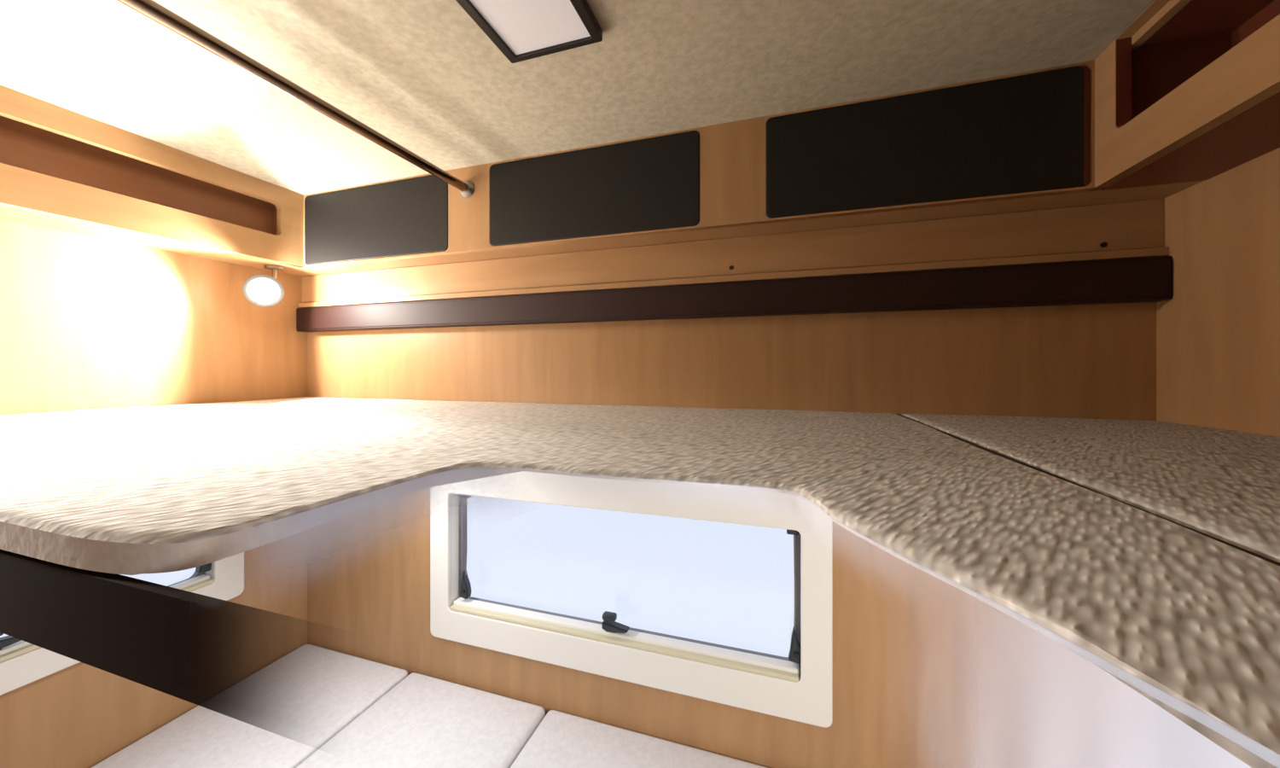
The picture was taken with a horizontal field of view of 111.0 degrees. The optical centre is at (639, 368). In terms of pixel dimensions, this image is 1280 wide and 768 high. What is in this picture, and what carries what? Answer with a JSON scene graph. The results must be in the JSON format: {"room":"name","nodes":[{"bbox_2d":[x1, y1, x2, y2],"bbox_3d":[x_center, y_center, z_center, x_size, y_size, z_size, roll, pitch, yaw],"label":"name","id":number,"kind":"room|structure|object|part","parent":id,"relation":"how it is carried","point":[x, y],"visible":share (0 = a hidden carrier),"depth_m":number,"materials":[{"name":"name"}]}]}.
{"room":"camper van interior","nodes":[
{"label":"camper van interior","id":0,"kind":"room"},
{"bbox_2d":[0,219,307,767],"bbox_3d":[-1.778,0.379,-0.790,0.030,1.862,4.600,0,0,18],"label":"wall","id":1,"kind":"structure","parent":0,"point":[87,322],"depth_m":1.01,"materials":[{"name":"brown wood"}]},
{"bbox_2d":[0,552,244,695],"bbox_3d":[-1.249,0.397,0.856,0.066,0.455,0.785,0,0,18],"label":"window","id":2,"kind":"structure","parent":1,"relation":"in","point":[22,663],"depth_m":0.90,"materials":[{"name":"white plastic"}]},
{"bbox_3d":[-1.236,0.529,0.851,0.022,0.020,0.066,0,0,18],"label":"latch lever","id":3,"kind":"part","parent":2,"relation":"part of","materials":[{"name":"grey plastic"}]},
{"bbox_3d":[-1.227,0.557,0.849,0.016,0.010,0.645,0,0,18],"label":"blind rail","id":4,"kind":"part","parent":2,"relation":"part of","materials":[{"name":"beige rubber"}]},
{"bbox_2d":[0,84,304,271],"bbox_3d":[-1.340,-0.390,0.280,0.143,0.204,2.106,0,0,18],"label":"wall shelf","id":5,"kind":"object","parent":1,"relation":"attached to","point":[62,169],"visible":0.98,"depth_m":0.94,"materials":[{"name":"brown wood"}]},
{"bbox_3d":[-1.331,-0.398,0.269,0.006,0.188,2.090,0,0,18],"label":"panel","id":6,"kind":"part","parent":5,"relation":"part of","materials":[{"name":"brown laminate"}]},
{"bbox_2d":[242,264,284,307],"bbox_3d":[-1.014,-0.227,1.203,0.074,0.119,0.111,0,0,1],"label":"reading lamp","id":7,"kind":"object","parent":5,"relation":"attached to","point":[260,290],"visible":1,"depth_m":1.17,"materials":[{"name":"silver metal"}]},
{"bbox_3d":[-1.010,-0.209,1.180,0.066,0.066,0.066,0,0,18],"label":"bulb","id":8,"kind":"part","parent":7,"relation":"part of","materials":[{"name":"white glass"}]},
{"bbox_3d":[-1.029,-0.283,1.237,0.044,0.007,0.044,0,0,18],"label":"mounting plate","id":9,"kind":"part","parent":7,"relation":"part of","materials":[{"name":"silver metal"}]},
{"bbox_3d":[-1.032,-0.245,1.221,0.022,0.072,0.042,0,0,18],"label":"lamp stem","id":10,"kind":"part","parent":7,"relation":"part of","materials":[{"name":"silver metal"}]},
{"bbox_2d":[0,396,1279,767],"bbox_3d":[-0.610,0.124,0.092,1.643,0.072,2.198,0,0,18],"label":"mattress","id":11,"kind":"object","parent":1,"relation":"attached to","point":[1191,615],"visible":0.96,"depth_m":0.32,"materials":[{"name":"beige fabric"}]},
{"bbox_2d":[0,549,259,721],"bbox_3d":[-0.721,0.138,0.380,1.256,0.049,0.006,0,0,18],"label":"board","id":12,"kind":"object","parent":11,"relation":"attached to","point":[201,650],"visible":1,"depth_m":0.23,"materials":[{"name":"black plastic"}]},
{"bbox_2d":[279,466,1279,767],"bbox_3d":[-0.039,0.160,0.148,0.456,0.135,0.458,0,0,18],"label":"bed base","id":13,"kind":"object","parent":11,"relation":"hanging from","point":[1093,719],"visible":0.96,"depth_m":0.14,"materials":[{"name":"white"}]},
{"bbox_2d":[896,413,1279,565],"bbox_3d":[0.178,0.096,-0.160,0.010,0.010,2.186,0,0,18],"label":"piping","id":14,"kind":"object","parent":11,"relation":"on","point":[949,434],"visible":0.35,"depth_m":0.33,"materials":[{"name":"black"}]},
{"bbox_2d":[0,0,1155,194],"bbox_3d":[-0.790,-0.507,-1.111,2.109,0.030,4.660,0,0,18],"label":"ceiling","id":15,"kind":"structure","parent":0,"point":[423,75],"depth_m":0.71,"materials":[{"name":"beige fabric"}]},
{"bbox_2d":[455,0,602,63],"bbox_3d":[-0.190,-0.485,0.474,0.155,0.014,0.404,0,0,18],"label":"recessed light","id":16,"kind":"object","parent":15,"relation":"in","point":[522,30],"visible":1,"depth_m":0.61,"materials":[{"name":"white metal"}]},
{"bbox_2d":[307,302,1156,767],"bbox_3d":[-0.075,0.379,1.091,2.169,1.862,0.030,0,0,18],"label":"wall","id":17,"kind":"structure","parent":0,"point":[928,673],"depth_m":0.92,"materials":[{"name":"brown wood"}]},
{"bbox_2d":[430,471,832,727],"bbox_3d":[-0.084,0.504,1.099,1.036,0.486,0.066,0,0,18],"label":"window","id":18,"kind":"structure","parent":17,"relation":"in","point":[798,687],"depth_m":1.03,"materials":[{"name":"white plastic"}]},
{"bbox_3d":[-0.059,0.631,1.076,0.066,0.020,0.022,0,0,18],"label":"latch lever","id":19,"kind":"part","parent":18,"relation":"part of","materials":[{"name":"grey plastic"}]},
{"bbox_3d":[-0.091,0.660,1.077,0.904,0.010,0.016,0,0,18],"label":"blind rail","id":20,"kind":"part","parent":18,"relation":"part of","materials":[{"name":"beige plastic"}]},
{"bbox_2d":[296,256,1171,331],"bbox_3d":[-0.086,-0.151,1.060,2.049,0.073,0.036,0,0,18],"label":"wall rail","id":21,"kind":"object","parent":17,"relation":"attached to","point":[1147,279],"visible":1,"depth_m":0.91,"materials":[{"name":"brown paint"}]},
{"bbox_2d":[298,198,1169,308],"bbox_3d":[-0.084,-0.239,1.064,2.049,0.098,0.027,0,0,18],"label":"batten","id":22,"kind":"object","parent":17,"relation":"attached to","point":[1131,229],"visible":0.93,"depth_m":0.93,"materials":[{"name":"brown wood"}]},
{"bbox_2d":[277,59,1204,276],"bbox_3d":[-0.097,-0.390,1.024,2.049,0.204,0.111,0,0,18],"label":"upper cabinet","id":23,"kind":"object","parent":17,"relation":"attached to","point":[1021,142],"visible":0.93,"depth_m":0.87,"materials":[{"name":"brown wood"}]},
{"bbox_3d":[-0.711,-0.390,1.172,0.495,0.194,0.014,0,0,18],"label":"door panel","id":24,"kind":"part","parent":23,"relation":"part of","materials":[{"name":"black"}]},
{"bbox_3d":[-0.117,-0.390,0.980,0.506,0.194,0.014,0,0,18],"label":"door panel","id":25,"kind":"part","parent":23,"relation":"part of","materials":[{"name":"black"}]},
{"bbox_3d":[0.481,-0.390,0.786,0.490,0.194,0.014,0,0,18],"label":"door panel","id":26,"kind":"part","parent":23,"relation":"part of","materials":[{"name":"black"}]},
{"bbox_2d":[1156,147,1279,436],"bbox_3d":[0.199,0.379,-1.431,0.030,1.862,4.600,0,0,18],"label":"wall","id":27,"kind":"structure","parent":0,"point":[1218,334],"depth_m":0.64,"materials":[{"name":"brown wood"}]},
{"bbox_2d":[901,413,1279,562],"bbox_3d":[0.367,0.124,-0.225,0.390,0.071,2.198,0,0,18],"label":"mattress","id":28,"kind":"object","parent":27,"relation":"attached to","point":[1224,485],"visible":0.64,"depth_m":0.42,"materials":[{"name":"beige fabric"}]},
{"bbox_2d":[1094,0,1279,190],"bbox_3d":[0.473,-0.390,-0.308,0.142,0.204,2.106,0,0,18],"label":"wall shelf","id":29,"kind":"object","parent":27,"relation":"attached to","point":[1189,90],"visible":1,"depth_m":0.60,"materials":[{"name":"brown wood"}]},
{"bbox_3d":[0.535,-0.398,-0.337,0.006,0.188,2.090,0,0,18],"label":"panel","id":30,"kind":"part","parent":29,"relation":"part of","materials":[{"name":"brown laminate"}]},
{"bbox_3d":[-0.790,1.325,-1.111,2.109,0.030,4.660,0,0,18],"label":"floor","id":31,"kind":"structure","parent":0,"visible":0},
{"bbox_3d":[-0.188,1.134,0.744,2.047,0.352,0.699,0,0,18],"label":"bench","id":32,"kind":"object","parent":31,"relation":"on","visible":0},
{"bbox_2d":[90,644,408,767],"bbox_3d":[-0.963,0.909,0.994,0.417,0.097,0.697,0,0,18],"label":"seat cushion","id":33,"kind":"object","parent":32,"relation":"on","point":[309,695],"visible":0.73,"depth_m":1.07,"materials":[{"name":"white fabric"}]},
{"bbox_2d":[296,672,545,767],"bbox_3d":[-0.552,0.909,0.861,0.437,0.097,0.697,0,0,18],"label":"seat cushion","id":34,"kind":"object","parent":32,"relation":"on","point":[423,721],"visible":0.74,"depth_m":1.04,"materials":[{"name":"white fabric"}]},
{"bbox_2d":[510,709,767,767],"bbox_3d":[0.121,0.909,0.643,0.967,0.096,0.697,0,0,18],"label":"seat cushion","id":35,"kind":"object","parent":32,"relation":"on","point":[561,740],"visible":1,"depth_m":0.99,"materials":[{"name":"white fabric"}]},
{"bbox_3d":[-1.504,0.379,-3.313,2.109,1.862,0.030,0,0,18],"label":"wall","id":36,"kind":"structure","parent":0,"visible":0},
{"bbox_2d":[116,0,474,197],"bbox_3d":[-1.113,-0.437,-1.064,0.042,0.042,4.489,0,0,18],"label":"rod","id":37,"kind":"object","parent":36,"relation":"attached to","point":[152,9],"visible":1,"depth_m":0.66,"materials":[{"name":"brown metal"}]}
]}

